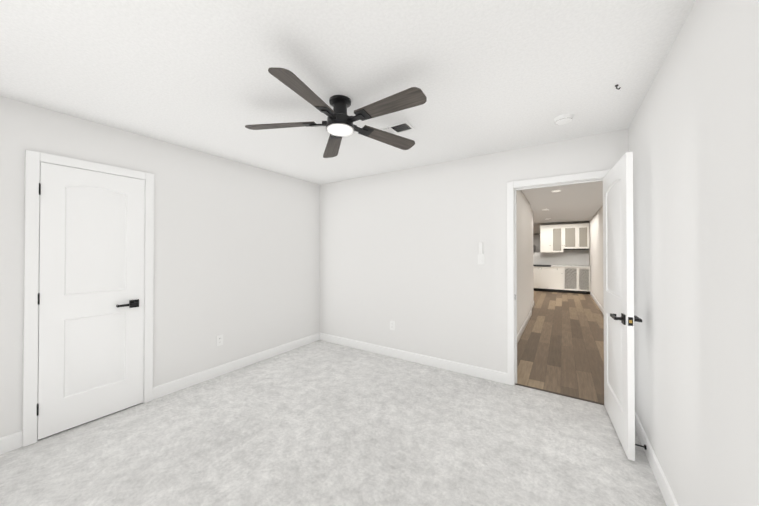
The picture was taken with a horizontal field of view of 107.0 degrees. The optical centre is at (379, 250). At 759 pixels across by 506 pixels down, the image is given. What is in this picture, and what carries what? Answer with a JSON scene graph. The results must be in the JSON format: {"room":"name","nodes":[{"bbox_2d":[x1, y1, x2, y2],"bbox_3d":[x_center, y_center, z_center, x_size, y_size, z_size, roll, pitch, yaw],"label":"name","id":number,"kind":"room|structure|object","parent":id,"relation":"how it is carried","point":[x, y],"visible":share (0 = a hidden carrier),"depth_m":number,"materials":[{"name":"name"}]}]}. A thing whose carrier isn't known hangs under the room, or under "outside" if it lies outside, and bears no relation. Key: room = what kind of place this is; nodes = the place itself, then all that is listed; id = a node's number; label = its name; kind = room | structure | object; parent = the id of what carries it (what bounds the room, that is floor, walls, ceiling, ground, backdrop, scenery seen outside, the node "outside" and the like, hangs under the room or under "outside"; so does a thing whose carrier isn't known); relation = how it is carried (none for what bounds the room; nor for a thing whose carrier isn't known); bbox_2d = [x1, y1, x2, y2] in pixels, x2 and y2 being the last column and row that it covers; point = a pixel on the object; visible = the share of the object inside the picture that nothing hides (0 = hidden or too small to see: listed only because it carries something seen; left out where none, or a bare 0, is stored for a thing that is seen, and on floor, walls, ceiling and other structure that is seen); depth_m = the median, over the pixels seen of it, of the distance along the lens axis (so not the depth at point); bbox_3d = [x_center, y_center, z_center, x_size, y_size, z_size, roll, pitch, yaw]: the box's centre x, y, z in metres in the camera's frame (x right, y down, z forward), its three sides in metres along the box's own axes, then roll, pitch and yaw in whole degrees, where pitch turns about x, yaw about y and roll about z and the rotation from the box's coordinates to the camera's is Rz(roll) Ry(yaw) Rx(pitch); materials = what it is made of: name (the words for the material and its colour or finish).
{"room":"empty bedroom","nodes":[
{"label":"empty bedroom","id":0,"kind":"room"},
{"bbox_2d":[0,96,319,437],"bbox_3d":[-2.003,0.173,2.913,0.120,2.440,3.940,0,-1,33],"label":"wall","id":1,"kind":"structure","parent":0,"point":[237,255],"depth_m":2.93,"materials":[{"name":"white paint"}]},
{"bbox_2d":[0,431,22,454],"bbox_3d":[-2.733,1.328,1.663,0.014,0.110,0.764,0,-1,33],"label":"baseboard","id":2,"kind":"structure","parent":1,"relation":"attached to","point":[10,442],"depth_m":1.94,"materials":[{"name":"white wood"}]},
{"bbox_2d":[22,150,153,446],"bbox_3d":[-2.313,0.337,2.300,0.029,2.103,0.748,0,-1,33],"label":"door frame","id":3,"kind":"structure","parent":1,"relation":"attached to","point":[33,159],"depth_m":2.02,"materials":[{"name":"white wood"}]},
{"bbox_2d":[37,162,144,439],"bbox_3d":[-2.296,0.367,2.284,0.074,2.018,0.622,0,-1,33],"label":"closet door","id":4,"kind":"structure","parent":1,"relation":"in","point":[91,308],"depth_m":2.25,"materials":[{"name":"white paint"}]},
{"bbox_2d":[216,334,222,345],"bbox_3d":[-1.781,1.005,3.131,0.008,0.115,0.070,0,-1,33],"label":"outlet","id":5,"kind":"object","parent":1,"relation":"attached to","point":[219,340],"visible":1,"depth_m":3.12,"materials":[{"name":"white plastic"}]},
{"bbox_2d":[153,333,319,399],"bbox_3d":[-1.537,1.343,3.496,0.014,0.110,2.118,0,-1,33],"label":"baseboard","id":6,"kind":"structure","parent":1,"relation":"attached to","point":[179,384],"depth_m":3.17,"materials":[{"name":"white wood"}]},
{"bbox_2d":[0,340,666,505],"bbox_3d":[-0.432,1.435,1.825,3.930,0.100,3.850,0,-1,33],"label":"floor carpet","id":7,"kind":"object","parent":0,"point":[320,423],"visible":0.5,"depth_m":1.97,"materials":[{"name":"grey carpet"}]},
{"bbox_2d":[0,0,695,233],"bbox_3d":[3.849,-1.054,8.150,4.212,0.100,19.090,0,-1,33],"label":"ceiling","id":8,"kind":"structure","parent":0,"point":[489,76],"depth_m":1.65,"materials":[{"name":"white paint"}]},
{"bbox_2d":[245,67,426,157],"bbox_3d":[-0.252,-0.943,1.945,1.250,0.222,1.278,0,-1,33],"label":"ceiling fan","id":9,"kind":"object","parent":8,"relation":"hanging from","point":[338,124],"visible":0.98,"depth_m":1.89,"materials":[{"name":"wood"}]},
{"bbox_2d":[379,121,414,134],"bbox_3d":[0.122,-1.044,2.444,0.340,0.014,0.170,0,-1,33],"label":"ceiling vent","id":10,"kind":"object","parent":8,"relation":"in","point":[401,127],"visible":0.69,"depth_m":2.41,"materials":[{"name":"white plastic"}]},
{"bbox_2d":[542,190,561,218],"bbox_3d":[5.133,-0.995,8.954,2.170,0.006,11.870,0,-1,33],"label":"recessed light","id":11,"kind":"object","parent":8,"relation":"in","point":[552,191],"visible":0.46,"depth_m":4.89,"materials":[{"name":"white plastic"}]},
{"bbox_2d":[554,113,573,124],"bbox_3d":[1.461,-1.033,2.227,0.136,0.039,0.136,0,-1,33],"label":"smoke detector","id":12,"kind":"object","parent":8,"relation":"attached to","point":[562,119],"visible":1,"depth_m":2.19,"materials":[{"name":"white plastic"}]},
{"bbox_2d":[320,129,627,372],"bbox_3d":[0.636,0.178,3.472,3.930,2.440,0.120,0,-1,33],"label":"wall","id":13,"kind":"structure","parent":0,"point":[400,248],"depth_m":3.39,"materials":[{"name":"white paint"}]},
{"bbox_2d":[390,321,394,329],"bbox_3d":[0.168,0.990,3.694,0.070,0.115,0.008,0,-1,33],"label":"outlet","id":14,"kind":"object","parent":13,"relation":"attached to","point":[392,325],"visible":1,"depth_m":3.69,"materials":[{"name":"white plastic"}]},
{"bbox_2d":[320,333,507,383],"bbox_3d":[0.195,1.345,3.671,2.725,0.110,0.014,0,-1,33],"label":"baseboard","id":15,"kind":"structure","parent":13,"relation":"attached to","point":[502,377],"depth_m":3.44,"materials":[{"name":"white wood"}]},
{"bbox_2d":[478,242,483,264],"bbox_3d":[1.115,0.035,3.076,0.053,0.240,0.022,0,-1,33],"label":"light switch","id":16,"kind":"object","parent":13,"relation":"attached to","point":[480,257],"visible":1,"depth_m":3.06,"materials":[{"name":"white plastic"}]},
{"bbox_2d":[507,169,610,385],"bbox_3d":[1.748,0.338,2.745,0.897,2.108,0.156,0,-1,33],"label":"door frame","id":17,"kind":"structure","parent":13,"relation":"attached to","point":[512,185],"depth_m":2.90,"materials":[{"name":"white wood"}]},
{"bbox_2d":[603,152,641,460],"bbox_3d":[1.831,0.365,2.169,0.143,2.020,0.756,0,-1,29],"label":"hall door","id":18,"kind":"structure","parent":13,"relation":"in","point":[620,318],"depth_m":2.01,"materials":[{"name":"white paint"}]},
{"bbox_2d":[517,190,533,333],"bbox_3d":[1.596,0.198,5.920,2.620,2.440,5.030,0,-1,33],"label":"wall","id":19,"kind":"structure","parent":0,"point":[525,287],"depth_m":5.16,"materials":[{"name":"white paint"}]},
{"bbox_2d":[517,291,603,342],"bbox_3d":[4.066,1.364,6.109,1.400,0.110,8.060,0,-1,33],"label":"baseboard","id":20,"kind":"structure","parent":19,"relation":"attached to","point":[520,332],"depth_m":5.82,"materials":[{"name":"white wood"}]},
{"bbox_2d":[533,234,539,264],"bbox_3d":[8.471,0.282,16.449,2.390,2.440,0.120,0,-1,33],"label":"wall","id":21,"kind":"structure","parent":0,"point":[536,240],"depth_m":16.05,"materials":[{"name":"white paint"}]},
{"bbox_2d":[517,291,603,402],"bbox_3d":[4.952,1.498,9.709,4.090,0.100,15.240,0,-1,33],"label":"floor","id":22,"kind":"structure","parent":0,"point":[560,346],"depth_m":4.05,"materials":[{"name":"wood"}]},
{"bbox_2d":[533,264,552,291],"bbox_3d":[5.818,0.992,10.144,0.670,0.920,0.621,0,-1,33],"label":"base cabinet","id":23,"kind":"object","parent":22,"relation":"on","point":[543,274],"depth_m":9.85,"materials":[{"name":"white wood"}]},
{"bbox_2d":[553,265,564,291],"bbox_3d":[6.250,0.989,9.863,0.360,0.920,0.621,0,-1,33],"label":"base cabinet","id":24,"kind":"object","parent":22,"relation":"on","point":[564,278],"depth_m":9.61,"materials":[{"name":"white wood"}]},
{"bbox_2d":[515,384,603,404],"bbox_3d":[1.733,1.389,2.713,0.759,0.005,0.028,0,-1,33],"label":"threshold","id":25,"kind":"object","parent":22,"relation":"on","point":[561,394],"depth_m":2.70,"materials":[{"name":"brown"}]},
{"bbox_2d":[565,265,576,292],"bbox_3d":[6.568,0.988,9.655,0.400,0.920,0.621,0,-1,33],"label":"base cabinet","id":26,"kind":"object","parent":22,"relation":"on","point":[570,270],"depth_m":9.42,"materials":[{"name":"white wood"}]},
{"bbox_2d":[577,266,590,293],"bbox_3d":[6.876,0.986,9.454,0.336,0.920,0.621,0,-1,33],"label":"base cabinet","id":27,"kind":"object","parent":22,"relation":"on","point":[583,272],"depth_m":9.24,"materials":[{"name":"white wood"}]},
{"bbox_2d":[540,221,588,265],"bbox_3d":[8.399,0.252,12.706,1.580,2.440,6.470,0,-1,33],"label":"wall","id":28,"kind":"structure","parent":0,"point":[575,251],"depth_m":9.92,"materials":[{"name":"white paint"}]},
{"bbox_2d":[540,225,551,250],"bbox_3d":[6.033,-0.408,10.185,0.342,0.980,0.338,0,-1,33],"label":"upper cabinet","id":29,"kind":"object","parent":28,"relation":"attached to","point":[545,230],"depth_m":10.05,"materials":[{"name":"white wood"}]},
{"bbox_2d":[533,253,588,265],"bbox_3d":[6.454,0.306,10.104,1.745,0.448,0.012,0,-1,33],"label":"backsplash","id":30,"kind":"structure","parent":28,"relation":"attached to","point":[560,258],"depth_m":10.05,"materials":[{"name":"white tile"}]},
{"bbox_2d":[552,224,575,250],"bbox_3d":[6.495,-0.410,9.884,0.760,0.980,0.338,0,-1,33],"label":"upper cabinet","id":31,"kind":"object","parent":28,"relation":"attached to","point":[557,238],"depth_m":9.75,"materials":[{"name":"white wood"}]},
{"bbox_2d":[576,223,589,249],"bbox_3d":[6.954,-0.413,9.584,0.336,0.980,0.338,0,-1,33],"label":"upper cabinet","id":32,"kind":"object","parent":28,"relation":"attached to","point":[582,230],"depth_m":9.46,"materials":[{"name":"white wood"}]},
{"bbox_2d":[589,205,603,308],"bbox_3d":[4.871,0.198,5.963,0.120,2.440,8.680,0,-1,33],"label":"wall","id":33,"kind":"structure","parent":0,"point":[596,251],"depth_m":7.35,"materials":[{"name":"white paint"}]},
{"bbox_2d":[628,0,758,505],"bbox_3d":[1.188,0.157,0.832,0.120,2.440,3.940,0,-1,33],"label":"wall","id":34,"kind":"structure","parent":0,"point":[693,137],"depth_m":1.15,"materials":[{"name":"white paint"}]},
{"bbox_2d":[635,411,678,505],"bbox_3d":[1.133,1.322,0.876,0.030,0.110,3.670,0,-1,33],"label":"baseboard","id":35,"kind":"structure","parent":34,"relation":"attached to","point":[669,498],"depth_m":1.70,"materials":[{"name":"white wood"}]}
]}

